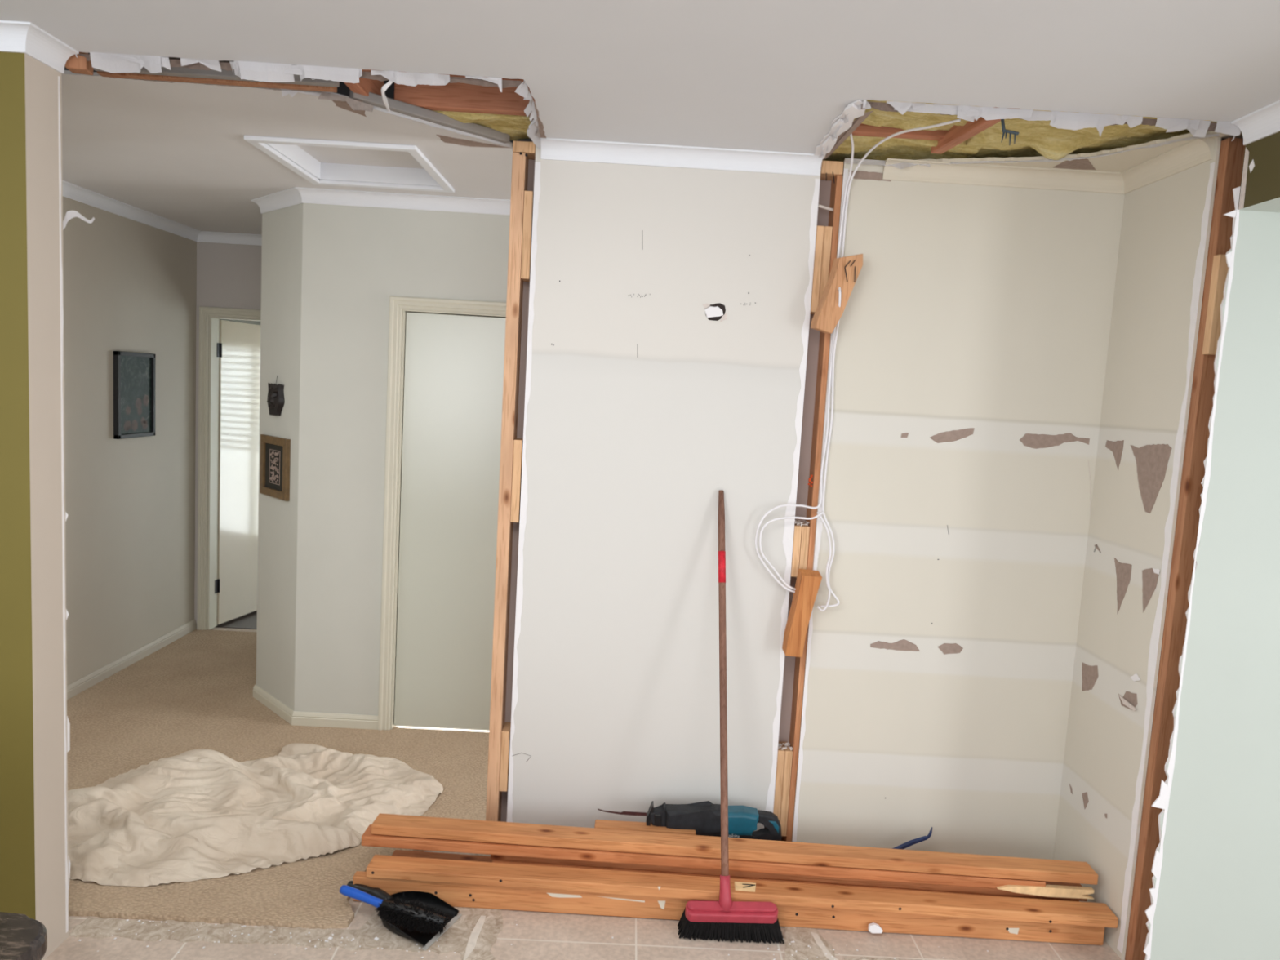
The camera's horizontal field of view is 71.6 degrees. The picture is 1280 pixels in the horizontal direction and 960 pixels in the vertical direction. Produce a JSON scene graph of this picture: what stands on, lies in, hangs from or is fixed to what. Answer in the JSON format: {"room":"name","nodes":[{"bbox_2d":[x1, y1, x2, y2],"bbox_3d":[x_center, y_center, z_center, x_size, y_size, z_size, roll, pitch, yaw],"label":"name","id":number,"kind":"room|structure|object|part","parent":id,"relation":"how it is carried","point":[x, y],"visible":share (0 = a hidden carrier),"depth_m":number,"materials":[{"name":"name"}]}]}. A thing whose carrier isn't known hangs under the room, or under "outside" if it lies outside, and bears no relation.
{"room":"damaged room","nodes":[
{"label":"damaged room","id":0,"kind":"room"},
{"bbox_2d":[0,51,94,959],"bbox_3d":[-2.900,0.040,2.482,2.633,2.571,0.182,3,6,-1],"label":"wall","id":1,"kind":"structure","parent":0,"point":[35,864],"depth_m":2.44,"materials":[{"name":"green paint"}]},
{"bbox_2d":[0,20,79,73],"bbox_3d":[-2.840,-1.203,2.316,2.612,0.060,0.196,3,6,-1],"label":"trim","id":2,"kind":"structure","parent":1,"relation":"attached to","point":[17,37],"depth_m":2.29,"materials":[{"name":"white paint"}]},
{"bbox_2d":[62,195,196,685],"bbox_3d":[-2.895,-0.128,4.161,0.100,2.571,3.260,3,6,-1],"label":"wall","id":3,"kind":"structure","parent":0,"point":[130,285],"depth_m":4.91,"materials":[{"name":"white paint"}]},
{"bbox_2d":[66,619,196,699],"bbox_3d":[-2.908,1.109,4.247,0.014,0.070,3.182,3,6,-1],"label":"baseboard","id":4,"kind":"structure","parent":3,"relation":"attached to","point":[91,679],"depth_m":5.04,"materials":[{"name":"white wood"}]},
{"bbox_2d":[113,351,155,439],"bbox_3d":[-2.823,-0.475,4.963,0.028,0.472,0.375,3,6,-1],"label":"framed picture","id":5,"kind":"object","parent":3,"relation":"attached to","point":[134,373],"visible":1,"depth_m":4.95},
{"bbox_2d":[120,355,151,434],"bbox_3d":[-2.829,-0.475,4.963,0.012,0.432,0.335,3,6,-1],"label":"print","id":6,"kind":"object","parent":5,"relation":"attached to","point":[135,371],"depth_m":4.97},
{"bbox_2d":[140,417,145,425],"bbox_3d":[-2.831,-0.334,5.054,0.001,0.050,0.051,3,6,-1],"label":"flower","id":7,"kind":"object","parent":5,"relation":"on","point":[142,419],"depth_m":5.05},
{"bbox_2d":[142,395,148,405],"bbox_3d":[-2.825,-0.452,5.073,0.001,0.059,0.063,3,6,-1],"label":"flower","id":8,"kind":"object","parent":5,"relation":"on","point":[145,398],"depth_m":5.07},
{"bbox_2d":[194,241,262,622],"bbox_3d":[-2.400,-0.261,5.762,0.916,2.571,0.100,3,6,-1],"label":"wall","id":9,"kind":"structure","parent":0,"point":[228,275],"depth_m":5.61,"materials":[{"name":"white paint"}]},
{"bbox_2d":[196,306,261,630],"bbox_3d":[-2.356,-0.075,6.179,0.991,2.098,0.929,3,6,-1],"label":"door","id":10,"kind":"structure","parent":9,"relation":"in","point":[229,357],"depth_m":5.92,"materials":[{"name":"wood"}]},
{"bbox_2d":[219,319,260,324],"bbox_3d":[-1.255,-0.344,7.228,5.800,2.571,2.820,3,6,-1],"label":"wall","id":11,"kind":"structure","parent":0,"point":[255,322],"depth_m":8.31,"materials":[{"name":"white paint"}]},
{"bbox_2d":[256,203,510,715],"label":"wall","id":12,"kind":"structure","parent":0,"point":[330,273],"depth_m":4.23,"materials":[{"name":"white paint"}]},
{"bbox_2d":[259,434,290,501],"bbox_3d":[-1.810,-0.065,4.398,0.022,0.300,0.314,-2,8,-44],"label":"framed picture","id":13,"kind":"object","parent":12,"relation":"attached to","point":[275,451],"visible":1,"depth_m":4.38,"materials":[{"name":"brown wood"}]},
{"bbox_2d":[266,375,284,415],"bbox_3d":[-1.804,-0.416,4.359,0.044,0.194,0.177,-2,8,-44],"label":"mask","id":14,"kind":"object","parent":12,"relation":"attached to","point":[275,401],"visible":1,"depth_m":4.33,"materials":[{"name":"brown wood"}]},
{"bbox_2d":[62,180,511,245],"bbox_3d":[0.228,-1.204,4.037,6.016,0.060,3.182,3,6,-1],"label":"trim","id":15,"kind":"structure","parent":12,"relation":"attached to","point":[295,195],"depth_m":4.11,"materials":[{"name":"white paint"}]},
{"bbox_2d":[253,684,377,729],"bbox_3d":[-1.893,1.093,4.973,0.532,0.070,1.701,0,6,-27],"label":"baseboard","id":16,"kind":"structure","parent":12,"relation":"attached to","point":[293,717],"depth_m":4.34,"materials":[{"name":"white wood"}]},
{"bbox_2d":[377,295,506,730],"bbox_3d":[-0.750,0.205,4.300,0.953,2.098,0.118,3,6,-1],"label":"door","id":17,"kind":"structure","parent":12,"relation":"attached to","point":[446,357],"depth_m":4.27,"materials":[{"name":"white wood"}]},
{"bbox_2d":[44,610,1121,959],"bbox_3d":[-0.097,1.508,2.810,8.400,0.104,12.200,3,6,-1],"label":"floor","id":18,"kind":"structure","parent":0,"point":[478,934],"depth_m":2.78,"materials":[{"name":"tile"}]},
{"bbox_2d":[0,911,47,959],"bbox_3d":[-2.267,1.084,0.818,2.767,0.900,1.155,3,6,-1],"label":"benchtop","id":19,"kind":"object","parent":18,"relation":"on","point":[22,937],"visible":1,"depth_m":1.29,"materials":[{"name":"stone"}]},
{"bbox_2d":[66,629,488,928],"bbox_3d":[0.087,1.312,4.291,6.014,0.017,3.177,3,6,-1],"label":"carpet","id":20,"kind":"object","parent":18,"relation":"on","point":[196,690],"visible":0.23,"depth_m":4.06,"materials":[{"name":"beige carpet"}]},
{"bbox_2d":[67,742,443,887],"bbox_3d":[-1.536,1.240,3.563,1.415,0.086,1.108,0,7,-31],"label":"sheet","id":21,"kind":"object","parent":20,"relation":"on","point":[200,812],"visible":0.97,"depth_m":3.40,"materials":[{"name":"fabric"}]},
{"bbox_2d":[346,880,462,950],"bbox_3d":[-0.796,1.375,2.863,0.389,0.072,0.202,5,6,20],"label":"dustpan","id":22,"kind":"object","parent":18,"relation":"on","point":[433,901],"visible":0.49,"depth_m":2.88,"materials":[{"name":"black plastic"}]},
{"bbox_3d":[-0.887,1.353,2.911,0.182,0.048,0.040,6,7,30],"label":"handle","id":23,"kind":"part","parent":22,"relation":"part of","materials":[{"name":"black plastic"}]},
{"bbox_2d":[339,884,451,934],"bbox_3d":[-0.776,1.353,2.804,0.372,0.088,0.112,4,6,9],"label":"brush","id":24,"kind":"object","parent":22,"relation":"on","point":[411,913],"visible":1,"depth_m":2.78,"materials":[{"name":"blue plastic"}]},
{"bbox_3d":[-0.884,1.326,2.823,0.150,0.051,0.029,5,6,13],"label":"handle","id":25,"kind":"part","parent":24,"relation":"part of","materials":[{"name":"blue plastic"}]},
{"bbox_2d":[485,152,528,821],"bbox_3d":[-0.489,0.114,3.241,0.045,2.519,0.093,3,6,-1],"label":"stud","id":26,"kind":"object","parent":18,"relation":"on","point":[519,162],"visible":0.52,"depth_m":3.19,"materials":[{"name":"brown wood"}]},
{"bbox_2d":[499,722,511,791],"bbox_3d":[-0.503,1.039,3.334,0.030,0.231,0.093,3,6,-1],"label":"noggin","id":27,"kind":"object","parent":26,"relation":"attached to","point":[505,734],"visible":0.76,"depth_m":3.29,"materials":[{"name":"brown wood"}]},
{"bbox_2d":[510,438,523,522],"bbox_3d":[-0.444,0.001,3.229,0.030,0.298,0.093,3,6,-1],"label":"noggin","id":28,"kind":"object","parent":26,"relation":"attached to","point":[518,442],"visible":0.76,"depth_m":3.18,"materials":[{"name":"brown wood"}]},
{"bbox_2d":[512,140,535,159],"bbox_3d":[-0.402,-1.148,3.110,0.078,0.051,0.100,3,6,-1],"label":"block","id":29,"kind":"object","parent":26,"relation":"on","point":[528,148],"visible":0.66,"depth_m":3.06,"materials":[{"name":"brown wood"}]},
{"bbox_2d":[520,191,533,281],"bbox_3d":[-0.396,-0.860,3.143,0.030,0.300,0.093,3,6,-1],"label":"noggin","id":30,"kind":"object","parent":26,"relation":"attached to","point":[528,195],"visible":0.76,"depth_m":3.10,"materials":[{"name":"brown wood"}]},
{"bbox_2d":[78,919,988,959],"bbox_3d":[-0.089,1.453,2.786,3.194,0.014,0.430,3,6,-1],"label":"crumbs","id":31,"kind":"object","parent":18,"relation":"on","point":[376,939],"visible":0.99,"depth_m":2.74,"materials":[{"name":"white"}]},
{"bbox_2d":[352,871,1104,945],"bbox_3d":[0.289,1.421,2.946,2.485,0.086,0.037,3,6,0],"label":"framing timber","id":32,"kind":"object","parent":18,"relation":"on","point":[467,895],"visible":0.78,"depth_m":2.93,"materials":[{"name":"brown wood"}]},
{"bbox_2d":[365,854,1118,928],"bbox_3d":[0.324,1.358,2.940,2.456,0.040,0.089,3,6,1],"label":"framing timber","id":33,"kind":"object","parent":32,"relation":"on","point":[386,867],"visible":1,"depth_m":2.92,"materials":[{"name":"wood"}]},
{"bbox_2d":[677,489,784,943],"bbox_3d":[0.330,0.759,3.009,0.343,1.400,0.495,3,6,-1],"label":"push broom","id":34,"kind":"object","parent":18,"relation":"on","point":[727,919],"visible":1,"depth_m":2.86,"materials":[{"name":"red plastic"}]},
{"bbox_3d":[0.283,0.681,3.026,0.025,1.254,0.448,2,6,-8],"label":"handle","id":35,"kind":"part","parent":34,"relation":"part of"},
{"bbox_2d":[718,875,732,911],"bbox_3d":[0.279,1.338,2.874,0.052,0.111,0.069,3,6,-1],"label":"socket","id":36,"kind":"object","parent":34,"relation":"attached to","point":[725,903],"depth_m":2.86,"materials":[{"name":"red plastic"}]},
{"bbox_2d":[782,174,842,841],"bbox_3d":[0.624,0.180,3.256,0.059,2.509,0.093,3,6,-1],"label":"stud","id":37,"kind":"object","parent":18,"relation":"on","point":[836,188],"visible":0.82,"depth_m":3.21,"materials":[{"name":"brown wood"}]},
{"bbox_2d":[779,741,792,835],"bbox_3d":[0.544,1.166,3.355,0.028,0.330,0.093,3,6,-1],"label":"noggin","id":38,"kind":"object","parent":37,"relation":"attached to","point":[788,753],"visible":0.68,"depth_m":3.31,"materials":[{"name":"brown wood"}]},
{"bbox_2d":[777,742,792,750],"bbox_3d":[0.542,0.995,3.320,0.057,0.021,0.055,3,6,-1],"label":"rubble","id":39,"kind":"object","parent":38,"relation":"on","point":[787,744],"visible":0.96,"depth_m":3.33,"materials":[{"name":"white"}]},
{"bbox_2d":[782,568,822,657],"bbox_3d":[0.580,0.476,3.177,0.115,0.312,0.048,3,6,-1],"label":"block","id":40,"kind":"object","parent":37,"relation":"attached to","point":[808,581],"visible":1,"depth_m":3.16,"materials":[{"name":"brown wood"}]},
{"bbox_2d":[799,522,809,568],"bbox_3d":[0.595,0.256,3.263,0.028,0.188,0.093,3,6,-1],"label":"noggin","id":41,"kind":"object","parent":37,"relation":"attached to","point":[805,529],"visible":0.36,"depth_m":3.21,"materials":[{"name":"brown wood"}]},
{"bbox_2d":[813,226,832,314],"bbox_3d":[0.651,-0.744,3.163,0.028,0.298,0.093,3,6,-1],"label":"noggin","id":42,"kind":"object","parent":37,"relation":"attached to","point":[828,231],"visible":0.48,"depth_m":3.11,"materials":[{"name":"brown wood"}]},
{"bbox_2d":[817,204,833,211],"bbox_3d":[0.652,-0.952,3.106,0.069,0.017,0.010,1,6,-23],"label":"stub","id":43,"kind":"object","parent":37,"relation":"attached to","point":[819,205],"visible":1,"depth_m":3.10,"materials":[{"name":"white plastic"}]},
{"bbox_2d":[820,160,843,183],"bbox_3d":[0.666,-1.071,3.118,0.076,0.080,0.117,3,6,-1],"label":"block","id":44,"kind":"object","parent":37,"relation":"on","point":[829,170],"visible":0.74,"depth_m":3.08,"materials":[{"name":"brown wood"}]},
{"bbox_2d":[810,253,862,333],"bbox_3d":[0.674,-0.639,3.039,0.154,0.275,0.050,3,6,-1],"label":"block","id":45,"kind":"object","parent":37,"relation":"attached to","point":[845,271],"visible":1,"depth_m":3.02,"materials":[{"name":"brown wood"}]},
{"bbox_2d":[820,118,960,607],"bbox_3d":[0.766,-0.311,2.911,0.124,1.603,0.496,1,6,-19],"label":"power cable","id":46,"kind":"object","parent":37,"relation":"attached to","point":[870,150],"visible":0.97,"depth_m":3.10,"materials":[{"name":"white plastic"}]},
{"bbox_2d":[817,511,831,611],"bbox_3d":[0.654,0.293,3.175,0.072,0.359,0.018,5,6,20],"label":"power cable","id":47,"kind":"object","parent":46,"relation":"attached to","point":[818,513],"visible":1,"depth_m":3.16,"materials":[{"name":"white plastic"}]},
{"bbox_2d":[867,922,883,933],"bbox_3d":[0.772,1.469,2.910,0.047,0.031,0.014,3,6,-1],"label":"chunk","id":48,"kind":"object","parent":18,"relation":"on","point":[873,927],"visible":1,"depth_m":2.90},
{"bbox_2d":[891,826,932,848],"bbox_3d":[0.951,1.339,3.253,0.230,0.150,0.018,3,6,-1],"label":"bar","id":49,"kind":"object","parent":18,"relation":"on","point":[907,844],"visible":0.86,"depth_m":3.25,"materials":[{"name":"blue metal"}]},
{"bbox_2d":[1124,137,1245,959],"bbox_3d":[1.677,0.278,2.735,0.084,2.561,0.070,3,6,-1],"label":"stud","id":50,"kind":"object","parent":18,"relation":"on","point":[1231,157],"visible":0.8,"depth_m":2.70,"materials":[{"name":"brown wood"}]},
{"bbox_2d":[1202,253,1228,355],"bbox_3d":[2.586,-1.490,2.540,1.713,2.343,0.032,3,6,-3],"label":"noggin","id":51,"kind":"object","parent":50,"relation":"attached to","point":[1220,266],"visible":0.49,"depth_m":2.60,"materials":[{"name":"brown wood"}]},
{"bbox_3d":[0.246,1.431,3.080,2.262,0.035,0.080,3,6,1],"label":"framing timber","id":52,"kind":"object","parent":18,"relation":"on","visible":0},
{"bbox_2d":[391,849,492,862],"bbox_3d":[0.288,1.398,3.076,2.322,0.035,0.080,3,6,2],"label":"framing timber","id":53,"kind":"object","parent":52,"relation":"on","point":[397,852],"visible":0.12,"depth_m":3.12,"materials":[{"name":"brown wood"}]},
{"bbox_2d":[491,859,1079,902],"bbox_3d":[0.489,1.378,3.058,2.001,0.030,0.080,3,6,1],"label":"framing timber","id":54,"kind":"object","parent":53,"relation":"on","point":[493,860],"visible":0.07,"depth_m":3.03,"materials":[{"name":"brown wood"}]},
{"bbox_2d":[490,854,1094,901],"bbox_3d":[0.506,1.336,3.043,2.042,0.056,0.111,3,6,2],"label":"framing timber","id":55,"kind":"object","parent":54,"relation":"on","point":[1052,890],"visible":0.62,"depth_m":3.02,"materials":[{"name":"brown wood"}]},
{"bbox_2d":[361,824,1045,888],"bbox_3d":[0.206,1.295,3.044,2.316,0.036,0.088,3,6,1],"label":"framing timber","id":56,"kind":"object","parent":55,"relation":"on","point":[368,839],"visible":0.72,"depth_m":3.00,"materials":[{"name":"brown wood"}]},
{"bbox_2d":[371,813,1097,884],"bbox_3d":[0.308,1.262,3.042,2.457,0.036,0.086,3,6,1],"label":"framing timber","id":57,"kind":"object","parent":56,"relation":"on","point":[391,824],"visible":1,"depth_m":3.02,"materials":[{"name":"brown wood"}]},
{"bbox_3d":[-0.045,1.383,3.182,0.700,0.077,0.060,3,6,0],"label":"framing timber","id":58,"kind":"object","parent":18,"relation":"on","visible":0},
{"bbox_3d":[-0.035,1.305,3.174,0.610,0.078,0.060,3,6,0],"label":"framing timber","id":59,"kind":"object","parent":58,"relation":"on","visible":0},
{"bbox_2d":[594,819,696,835],"bbox_3d":[0.018,1.252,3.169,0.360,0.034,0.060,3,6,0],"label":"framing timber","id":60,"kind":"object","parent":59,"relation":"on","point":[599,824],"visible":0.58,"depth_m":3.15,"materials":[{"name":"brown wood"}]},
{"bbox_2d":[597,800,781,840],"bbox_3d":[0.178,1.223,3.189,0.666,0.120,0.078,3,6,-1],"label":"saw","id":61,"kind":"object","parent":60,"relation":"on","point":[703,817],"visible":0.75,"depth_m":3.16,"materials":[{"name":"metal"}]},
{"bbox_3d":[-0.064,1.193,3.185,0.178,0.019,0.002,3,6,-1],"label":"blade","id":62,"kind":"part","parent":61,"relation":"part of","materials":[{"name":"metal"}]},
{"bbox_3d":[0.456,1.246,3.195,0.109,0.106,0.040,3,6,-1],"label":"handle","id":63,"kind":"part","parent":61,"relation":"part of","materials":[{"name":"black plastic"}]},
{"bbox_2d":[64,65,1208,161],"bbox_3d":[0.096,-1.589,1.092,8.400,0.040,9.400,3,6,-1],"label":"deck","id":64,"kind":"object","parent":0,"point":[343,89],"depth_m":4.58,"materials":[{"name":"brown wood"}]},
{"bbox_2d":[0,0,1279,234],"bbox_3d":[0.060,-0.933,1.107,8.400,0.071,9.300,3,6,-1],"label":"ceiling","id":65,"kind":"structure","parent":0,"point":[788,76],"depth_m":2.33,"materials":[{"name":"paint"}]},
{"bbox_2d":[65,52,93,75],"bbox_3d":[-1.560,-1.162,2.469,0.055,0.050,0.050,2,6,-11],"label":"block","id":66,"kind":"object","parent":65,"relation":"attached to","point":[80,65],"visible":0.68,"depth_m":2.45,"materials":[{"name":"brown wood"}]},
{"bbox_2d":[168,57,180,59],"bbox_3d":[-1.317,-1.209,2.512,0.033,0.030,0.016,3,6,-1],"label":"plate","id":67,"kind":"object","parent":65,"relation":"attached to","point":[176,58],"depth_m":2.51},
{"bbox_2d":[126,66,266,82],"bbox_3d":[-1.287,-1.181,2.537,0.402,0.030,0.092,3,6,-2],"label":"plate","id":68,"kind":"object","parent":65,"relation":"attached to","point":[200,73],"depth_m":2.56,"materials":[{"name":"metal"}]},
{"bbox_2d":[97,71,337,92],"bbox_3d":[-1.240,-1.186,2.610,0.684,0.035,0.030,3,6,-2],"label":"plate","id":69,"kind":"object","parent":65,"relation":"attached to","point":[122,75],"visible":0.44,"depth_m":2.60,"materials":[{"name":"brown wood"}]},
{"bbox_2d":[218,60,234,62],"bbox_3d":[-1.171,-1.201,2.514,0.045,0.030,0.016,3,6,-1],"label":"plate","id":70,"kind":"object","parent":65,"relation":"attached to","point":[225,61],"depth_m":2.51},
{"bbox_2d":[273,74,339,87],"bbox_3d":[-0.965,-1.165,2.550,0.203,0.030,0.086,3,6,-2],"label":"plate","id":71,"kind":"object","parent":65,"relation":"attached to","point":[306,81],"depth_m":2.57,"materials":[{"name":"metal"}]},
{"bbox_2d":[244,135,454,192],"bbox_3d":[-1.119,-1.295,3.547,0.620,0.101,0.705,3,6,-1],"label":"ceiling hatch","id":72,"kind":"object","parent":65,"relation":"attached to","point":[319,162],"visible":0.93,"depth_m":3.73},
{"bbox_3d":[-1.117,-1.338,3.542,0.560,0.015,0.645,3,6,-1],"label":"panel","id":73,"kind":"part","parent":72,"relation":"part of","materials":[{"name":"white paint"}]},
{"bbox_2d":[343,69,384,96],"bbox_3d":[-0.850,-1.240,2.688,0.040,0.130,0.400,3,6,-1],"label":"joist","id":74,"kind":"object","parent":65,"relation":"attached to","point":[365,86],"visible":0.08,"depth_m":2.71,"materials":[{"name":"brown wood"}]},
{"bbox_2d":[349,89,510,143],"bbox_3d":[-0.671,-1.188,2.909,0.584,0.030,0.030,-2,8,-44],"label":"plate","id":75,"kind":"object","parent":65,"relation":"on","point":[373,99],"visible":0.86,"depth_m":2.88,"materials":[{"name":"metal"}]},
{"bbox_2d":[394,71,538,115],"bbox_3d":[-0.518,-1.248,2.870,0.542,0.110,0.040,3,6,-1],"label":"joist","id":76,"kind":"object","parent":65,"relation":"attached to","point":[455,96],"visible":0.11,"depth_m":2.85,"materials":[{"name":"brown wood"}]},
{"bbox_2d":[431,110,530,140],"bbox_3d":[-0.519,-1.247,3.036,0.540,0.117,0.270,3,6,-1],"label":"insulation batt","id":77,"kind":"object","parent":65,"relation":"on","point":[515,126],"visible":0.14,"depth_m":2.96,"materials":[{"name":"yellow fabric"}]},
{"bbox_2d":[755,133,853,592],"bbox_3d":[0.565,-0.362,3.043,0.242,1.568,0.193,3,6,-1],"label":"power cable","id":78,"kind":"object","parent":65,"relation":"hanging from","point":[851,135],"visible":0.88,"depth_m":3.15,"materials":[{"name":"white plastic"}]},
{"bbox_2d":[759,511,823,590],"bbox_3d":[0.534,0.254,3.171,0.229,0.299,0.039,2,6,-9],"label":"power cable","id":79,"kind":"object","parent":78,"relation":"attached to","point":[822,512],"visible":0.91,"depth_m":3.15,"materials":[{"name":"white plastic"}]},
{"bbox_2d":[823,135,982,162],"bbox_3d":[0.844,-1.181,3.086,0.590,0.115,0.325,3,6,-1],"label":"insulation batt","id":80,"kind":"object","parent":65,"relation":"on","point":[892,148],"visible":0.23,"depth_m":3.05,"materials":[{"name":"yellow fabric"}]},
{"bbox_2d":[853,99,980,131],"bbox_3d":[0.828,-1.155,2.639,0.510,0.115,0.420,3,6,-1],"label":"insulation batt","id":81,"kind":"object","parent":65,"relation":"on","point":[908,120],"visible":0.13,"depth_m":2.77,"materials":[{"name":"yellow fabric"}]},
{"bbox_2d":[930,106,1021,154],"bbox_3d":[1.035,-1.079,2.732,0.062,0.200,0.514,2,6,-7],"label":"joist","id":82,"kind":"object","parent":65,"relation":"attached to","point":[957,135],"depth_m":2.76,"materials":[{"name":"brown wood"}]},
{"bbox_2d":[852,123,944,140],"bbox_3d":[0.837,-1.151,2.901,0.375,0.055,0.040,3,6,-1],"label":"joist","id":83,"kind":"object","parent":82,"relation":"attached to","point":[863,130],"visible":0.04,"depth_m":2.88,"materials":[{"name":"brown wood"}]},
{"bbox_3d":[1.056,-1.008,2.544,0.062,0.098,0.011,3,6,-1],"label":"joist bracket","id":84,"kind":"part","parent":82,"relation":"part of","materials":[{"name":"grey metal"}]},
{"bbox_3d":[1.057,-1.024,2.543,0.062,0.066,0.009,3,6,-1],"label":"arm","id":85,"kind":"part","parent":82,"relation":"part of","materials":[{"name":"metal"}]},
{"bbox_2d":[965,110,1217,159],"bbox_3d":[1.384,-1.111,2.808,0.610,0.149,0.740,3,6,-1],"label":"insulation batt","id":86,"kind":"object","parent":65,"relation":"on","point":[1034,138],"visible":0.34,"depth_m":2.83,"materials":[{"name":"yellow fabric"}]},
{"bbox_2d":[500,159,843,840],"bbox_3d":[0.605,0.155,3.306,2.235,2.571,0.010,3,6,-1],"label":"wall","id":87,"kind":"structure","parent":0,"point":[824,192],"depth_m":3.28,"materials":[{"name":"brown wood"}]},
{"bbox_2d":[506,144,1124,859],"bbox_3d":[0.601,0.165,3.205,2.067,2.571,0.013,3,6,-1],"label":"wall","id":88,"kind":"structure","parent":0,"point":[974,332],"depth_m":3.19,"materials":[{"name":"paint"}]},
{"bbox_2d":[540,137,823,176],"bbox_3d":[0.143,-1.109,3.045,0.967,0.060,0.048,3,6,-1],"label":"trim","id":89,"kind":"structure","parent":88,"relation":"attached to","point":[552,148],"depth_m":3.06,"materials":[{"name":"white paint"}]},
{"bbox_2d":[773,741,785,821],"bbox_3d":[0.515,1.165,3.354,0.027,0.330,0.093,3,6,-1],"label":"noggin","id":90,"kind":"object","parent":88,"relation":"attached to","point":[780,754],"visible":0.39,"depth_m":3.30,"materials":[{"name":"brown wood"}]},
{"bbox_2d":[791,522,801,577],"bbox_3d":[0.567,0.255,3.263,0.027,0.188,0.093,3,6,-1],"label":"noggin","id":91,"kind":"object","parent":88,"relation":"attached to","point":[797,529],"visible":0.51,"depth_m":3.22,"materials":[{"name":"brown wood"}]},
{"bbox_2d":[794,520,808,525],"bbox_3d":[0.587,0.157,3.234,0.057,0.021,0.061,3,6,-1],"label":"rubble","id":92,"kind":"object","parent":91,"relation":"on","point":[798,522],"visible":0.98,"depth_m":3.22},
{"bbox_2d":[809,225,824,314],"bbox_3d":[0.623,-0.745,3.162,0.027,0.298,0.093,3,6,-1],"label":"noggin","id":93,"kind":"object","parent":88,"relation":"attached to","point":[820,229],"visible":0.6,"depth_m":3.12,"materials":[{"name":"brown wood"}]},
{"bbox_2d":[882,137,1214,194],"bbox_3d":[1.269,-1.026,2.851,0.850,0.060,0.469,3,6,-1],"label":"trim","id":94,"kind":"structure","parent":88,"relation":"attached to","point":[1196,152],"depth_m":3.06,"materials":[{"name":"beige paint"}]},
{"bbox_2d":[1053,137,1221,959],"bbox_3d":[1.624,0.246,2.974,0.018,2.571,0.484,3,6,-1],"label":"wall","id":95,"kind":"structure","parent":0,"point":[1166,222],"depth_m":2.93,"materials":[{"name":"paint"}]},
{"bbox_2d":[1143,186,1279,959],"bbox_3d":[2.870,0.436,2.628,2.597,2.401,0.011,3,6,-1],"label":"wall","id":96,"kind":"structure","parent":0,"point":[1215,893],"depth_m":2.63,"materials":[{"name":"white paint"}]},
{"bbox_2d":[1237,131,1279,212],"bbox_3d":[1.956,-0.587,-0.250,0.501,0.236,5.500,3,6,-1],"label":"wall","id":97,"kind":"structure","parent":0,"point":[1260,190],"depth_m":2.41,"materials":[{"name":"green paint"}]},
{"bbox_2d":[1231,100,1279,145],"bbox_3d":[1.688,-0.689,-0.263,0.048,0.060,5.500,3,6,-1],"label":"trim","id":98,"kind":"structure","parent":97,"relation":"attached to","point":[1263,122],"depth_m":2.39,"materials":[{"name":"white paint"}]}
]}

